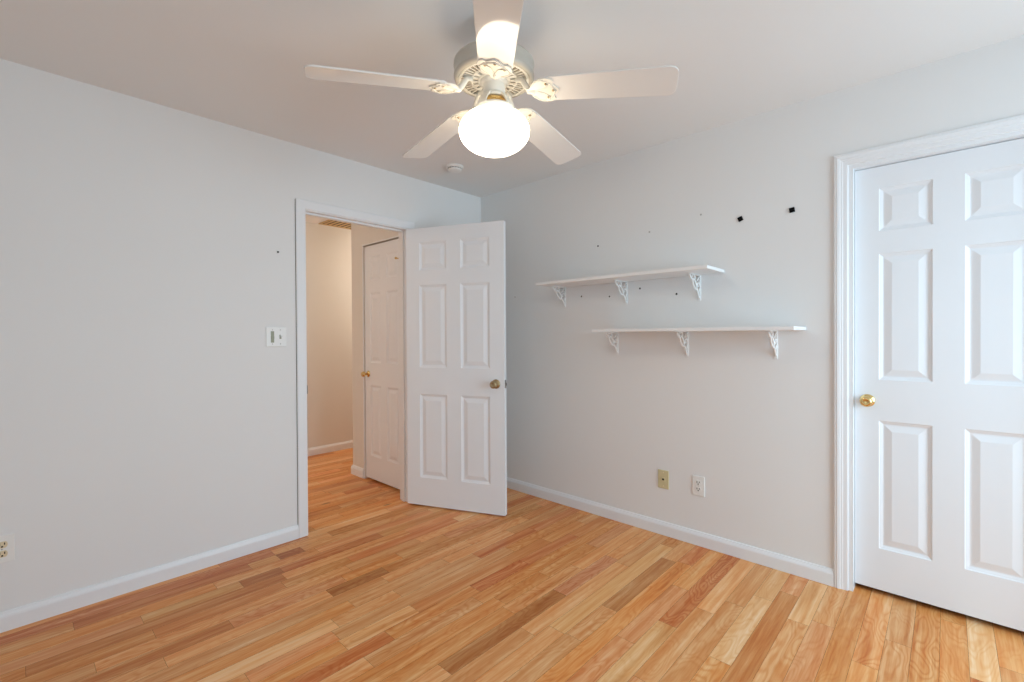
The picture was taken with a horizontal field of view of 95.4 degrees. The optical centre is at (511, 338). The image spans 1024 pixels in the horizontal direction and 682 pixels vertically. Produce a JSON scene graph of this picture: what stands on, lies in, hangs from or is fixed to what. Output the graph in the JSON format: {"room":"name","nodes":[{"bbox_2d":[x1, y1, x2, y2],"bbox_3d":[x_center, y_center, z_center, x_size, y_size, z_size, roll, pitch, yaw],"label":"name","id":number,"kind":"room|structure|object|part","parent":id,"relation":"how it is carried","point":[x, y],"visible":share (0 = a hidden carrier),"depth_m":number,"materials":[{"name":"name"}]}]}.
{"room":"empty bedroom","nodes":[
{"label":"empty bedroom","id":0,"kind":"room"},
{"bbox_2d":[0,58,480,611],"bbox_3d":[-1.460,0.019,2.836,0.115,2.440,3.615,0,1,43],"label":"wall","id":1,"kind":"structure","parent":0,"point":[148,418],"depth_m":2.33,"materials":[{"name":"white paint"}]},
{"bbox_2d":[0,533,14,562],"bbox_3d":[-2.172,0.899,1.986,0.008,0.117,0.072,0,1,43],"label":"outlet","id":2,"kind":"object","parent":1,"relation":"attached to","point":[7,551],"visible":1,"depth_m":2.00,"materials":[{"name":"white plastic"}]},
{"bbox_2d":[0,550,7,557],"bbox_3d":[-2.172,0.918,1.986,0.008,0.027,0.033,0,1,43],"label":"receptacle","id":3,"kind":"object","parent":2,"relation":"attached to","point":[3,553],"depth_m":1.99,"materials":[{"name":"beige plastic"}]},
{"bbox_2d":[0,541,7,548],"bbox_3d":[-2.172,0.879,1.985,0.008,0.027,0.033,0,1,43],"label":"receptacle","id":4,"kind":"object","parent":2,"relation":"attached to","point":[3,544],"depth_m":1.99,"materials":[{"name":"beige plastic"}]},
{"bbox_2d":[0,525,298,632],"bbox_3d":[-1.982,1.206,2.184,0.014,0.082,1.928,0,1,43],"label":"baseboard","id":5,"kind":"structure","parent":1,"relation":"attached to","point":[20,616],"depth_m":2.31,"materials":[{"name":"white paint"}]},
{"bbox_2d":[266,327,285,346],"bbox_3d":[-1.408,-0.009,2.791,0.021,0.117,0.116,0,1,43],"label":"light switch","id":6,"kind":"object","parent":1,"relation":"attached to","point":[275,336],"visible":1,"depth_m":2.79,"materials":[{"name":"white plastic"}]},
{"bbox_2d":[295,198,414,537],"bbox_3d":[-1.077,0.182,3.246,0.141,2.104,0.880,0,1,43],"label":"door frame","id":7,"kind":"structure","parent":1,"relation":"attached to","point":[303,208],"depth_m":2.93,"materials":[{"name":"white paint"}]},
{"bbox_2d":[406,220,506,515],"bbox_3d":[-0.406,0.207,3.330,0.792,2.022,0.163,0,0,20],"label":"door","id":8,"kind":"structure","parent":1,"relation":"in","point":[456,274],"depth_m":3.30,"materials":[{"name":"white paint"}]},
{"bbox_3d":[-0.123,0.315,3.172,0.053,0.053,0.052,0,0,20],"label":"knob","id":9,"kind":"part","parent":8,"relation":"part of","materials":[{"name":"gold metal"}]},
{"bbox_2d":[306,222,352,447],"bbox_3d":[-2.460,0.012,4.593,0.115,2.440,4.815,0,1,43],"label":"wall","id":10,"kind":"structure","parent":0,"point":[328,248],"depth_m":5.03,"materials":[{"name":"beige paint"}]},
{"bbox_2d":[308,440,352,455],"bbox_3d":[-2.446,1.192,4.515,0.014,0.082,4.700,0,1,43],"label":"baseboard","id":11,"kind":"structure","parent":10,"relation":"attached to","point":[317,450],"depth_m":5.03,"materials":[{"name":"white paint"}]},
{"bbox_2d":[351,224,397,477],"bbox_3d":[-0.489,0.002,4.608,0.885,2.440,1.870,0,1,43],"label":"wall","id":12,"kind":"structure","parent":0,"point":[360,235],"depth_m":4.14,"materials":[{"name":"beige paint"}]},
{"bbox_2d":[351,465,363,477],"bbox_3d":[-1.382,1.189,4.168,0.210,0.082,0.014,0,1,43],"label":"baseboard","id":13,"kind":"structure","parent":12,"relation":"attached to","point":[355,470],"depth_m":4.15,"materials":[{"name":"white paint"}]},
{"bbox_2d":[362,236,397,478],"bbox_3d":[-1.076,0.207,3.876,0.623,2.046,0.006,0,1,43],"label":"door frame","id":14,"kind":"structure","parent":12,"relation":"attached to","point":[394,236],"depth_m":4.08,"materials":[{"name":"white paint"}]},
{"bbox_2d":[361,239,399,488],"bbox_3d":[-1.079,0.208,3.872,0.595,2.008,0.096,0,1,43],"label":"door","id":15,"kind":"structure","parent":12,"relation":"in","point":[381,374],"depth_m":3.90,"materials":[{"name":"white paint"}]},
{"bbox_2d":[0,448,1023,681],"bbox_3d":[-0.102,1.266,2.325,6.660,0.060,4.930,0,1,43],"label":"floor","id":16,"kind":"structure","parent":0,"point":[380,586],"depth_m":2.07,"materials":[{"name":"brown wood"}]},
{"bbox_2d":[0,0,1023,223],"bbox_3d":[-0.115,-1.244,2.307,6.660,0.080,4.930,0,1,43],"label":"ceiling","id":17,"kind":"structure","parent":0,"point":[237,63],"depth_m":1.97,"materials":[{"name":"white paint"}]},
{"bbox_2d":[318,220,350,229],"bbox_3d":[-1.796,-1.210,4.939,0.330,0.008,0.370,0,1,43],"label":"ceiling vent","id":18,"kind":"object","parent":17,"relation":"in","point":[332,223],"visible":0.5,"depth_m":4.95,"materials":[{"name":"beige metal"}]},
{"bbox_2d":[446,163,463,172],"bbox_3d":[-0.403,-1.192,3.281,0.124,0.034,0.124,0,1,43],"label":"smoke detector","id":19,"kind":"object","parent":17,"relation":"attached to","point":[453,167],"visible":1,"depth_m":3.25,"materials":[{"name":"white plastic"}]},
{"bbox_2d":[304,0,678,164],"bbox_3d":[-0.073,-0.951,1.806,1.261,0.500,1.269,0,1,43],"label":"ceiling fan","id":20,"kind":"object","parent":17,"relation":"hanging from","point":[493,69],"visible":1,"depth_m":1.67,"materials":[{"name":"white wood"}]},
{"bbox_3d":[-0.464,-0.898,1.618,0.472,0.066,0.138,0,0,-21],"label":"blade","id":21,"kind":"part","parent":20,"relation":"part of","materials":[{"name":"white laminate"}]},
{"bbox_3d":[-0.336,-0.902,2.101,0.138,0.066,0.472,-1,1,-39],"label":"blade","id":22,"kind":"part","parent":20,"relation":"part of","materials":[{"name":"white laminate"}]},
{"bbox_3d":[-0.068,-0.978,1.771,0.269,0.008,0.269,0,1,43],"label":"vent plate","id":23,"kind":"part","parent":20,"relation":"part of","materials":[{"name":"white metal"}]},
{"bbox_3d":[-0.067,-0.785,1.772,0.268,0.169,0.268,0,1,43],"label":"globe","id":24,"kind":"part","parent":20,"relation":"part of","materials":[{"name":"white glass"}]},
{"bbox_3d":[-0.044,-0.899,1.347,0.138,0.066,0.472,0,0,-3],"label":"blade","id":25,"kind":"part","parent":20,"relation":"part of","materials":[{"name":"white laminate"}]},
{"bbox_3d":[0.163,-0.905,2.128,0.138,0.066,0.472,0,0,33],"label":"blade","id":26,"kind":"part","parent":20,"relation":"part of","materials":[{"name":"white laminate"}]},
{"bbox_3d":[0.343,-0.903,1.662,0.472,0.066,0.138,0,0,15],"label":"blade","id":27,"kind":"part","parent":20,"relation":"part of","materials":[{"name":"white laminate"}]},
{"bbox_2d":[481,35,1023,568],"bbox_3d":[1.421,0.006,2.539,4.500,2.440,0.115,0,1,43],"label":"wall","id":28,"kind":"structure","parent":0,"point":[587,420],"depth_m":2.72,"materials":[{"name":"white paint"}]},
{"bbox_2d":[551,286,565,307],"bbox_3d":[0.337,-0.298,3.367,0.018,0.150,0.150,0,1,43],"label":"shelf bracket","id":29,"kind":"object","parent":28,"relation":"attached to","point":[558,287],"visible":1,"depth_m":3.39,"materials":[{"name":"white metal"}]},
{"bbox_3d":[0.387,-0.299,3.420,0.018,0.150,0.004,0,1,43],"label":"wall plate","id":30,"kind":"part","parent":29,"relation":"part of","materials":[{"name":"white paint"}]},
{"bbox_2d":[604,332,617,353],"bbox_3d":[0.655,0.033,3.074,0.018,0.150,0.150,0,1,43],"label":"shelf bracket","id":31,"kind":"object","parent":28,"relation":"attached to","point":[606,334],"visible":1,"depth_m":3.10,"materials":[{"name":"white metal"}]},
{"bbox_2d":[613,280,627,304],"bbox_3d":[0.704,-0.297,3.024,0.018,0.150,0.150,0,1,43],"label":"shelf bracket","id":32,"kind":"object","parent":28,"relation":"attached to","point":[625,296],"visible":1,"depth_m":3.05,"materials":[{"name":"white metal"}]},
{"bbox_3d":[0.754,-0.298,3.077,0.018,0.150,0.004,0,1,43],"label":"wall plate","id":33,"kind":"part","parent":32,"relation":"part of","materials":[{"name":"white paint"}]},
{"bbox_2d":[536,265,723,287],"bbox_3d":[0.687,-0.381,2.962,1.186,0.018,0.261,0,1,43],"label":"wall shelf","id":34,"kind":"object","parent":28,"relation":"attached to","point":[703,269],"visible":0.89,"depth_m":2.82,"materials":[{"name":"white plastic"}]},
{"bbox_2d":[658,469,668,489],"bbox_3d":[0.945,0.880,2.910,0.070,0.115,0.009,0,1,43],"label":"jack plate","id":35,"kind":"object","parent":28,"relation":"attached to","point":[663,475],"visible":1,"depth_m":2.91,"materials":[{"name":"beige plastic"}]},
{"bbox_2d":[507,477,833,586],"bbox_3d":[0.666,1.185,3.171,2.536,0.082,0.014,0,1,43],"label":"baseboard","id":36,"kind":"structure","parent":28,"relation":"attached to","point":[814,572],"depth_m":2.79,"materials":[{"name":"white paint"}]},
{"bbox_2d":[675,331,688,355],"bbox_3d":[1.002,0.034,2.750,0.018,0.150,0.150,0,1,43],"label":"shelf bracket","id":37,"kind":"object","parent":28,"relation":"attached to","point":[685,341],"visible":1,"depth_m":2.77,"materials":[{"name":"white metal"}]},
{"bbox_3d":[1.052,0.033,2.803,0.018,0.150,0.004,0,1,43],"label":"wall plate","id":38,"kind":"part","parent":37,"relation":"part of","materials":[{"name":"white paint"}]},
{"bbox_2d":[688,273,700,300],"bbox_3d":[1.055,-0.297,2.696,0.018,0.150,0.150,0,1,43],"label":"shelf bracket","id":39,"kind":"object","parent":28,"relation":"attached to","point":[698,284],"visible":1,"depth_m":2.73,"materials":[{"name":"white metal"}]},
{"bbox_3d":[1.105,-0.298,2.750,0.018,0.150,0.004,0,1,43],"label":"wall plate","id":40,"kind":"part","parent":39,"relation":"part of","materials":[{"name":"white paint"}]},
{"bbox_2d":[692,475,704,496],"bbox_3d":[1.105,0.874,2.761,0.072,0.117,0.008,0,1,43],"label":"outlet","id":41,"kind":"object","parent":28,"relation":"attached to","point":[698,482],"visible":1,"depth_m":2.76,"materials":[{"name":"white plastic"}]},
{"bbox_2d":[592,326,805,331],"bbox_3d":[1.005,-0.050,2.669,1.121,0.018,0.261,0,1,43],"label":"wall shelf","id":42,"kind":"object","parent":28,"relation":"attached to","point":[776,328],"visible":0.96,"depth_m":2.46,"materials":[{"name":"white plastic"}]},
{"bbox_2d":[766,330,777,358],"bbox_3d":[1.352,0.034,2.423,0.018,0.150,0.150,0,1,43],"label":"shelf bracket","id":43,"kind":"object","parent":28,"relation":"attached to","point":[773,337],"visible":0.99,"depth_m":2.45,"materials":[{"name":"white metal"}]},
{"bbox_3d":[1.401,0.034,2.476,0.018,0.150,0.004,0,1,43],"label":"wall plate","id":44,"kind":"part","parent":43,"relation":"part of","materials":[{"name":"white paint"}]},
{"bbox_2d":[834,114,1023,590],"bbox_3d":[1.927,0.167,2.057,0.824,2.120,0.132,0,1,43],"label":"door frame","id":45,"kind":"structure","parent":28,"relation":"attached to","point":[1011,128],"depth_m":2.26,"materials":[{"name":"white paint"}]},
{"bbox_2d":[855,138,1023,631],"bbox_3d":[1.914,0.193,2.044,0.671,2.015,0.099,0,1,43],"label":"door","id":46,"kind":"structure","parent":28,"relation":"in","point":[939,239],"depth_m":2.07,"materials":[{"name":"white paint"}]},
{"bbox_3d":[1.690,0.300,2.222,0.050,0.050,0.052,0,1,43],"label":"knob","id":47,"kind":"part","parent":46,"relation":"part of","materials":[{"name":"gold metal"}]}
]}

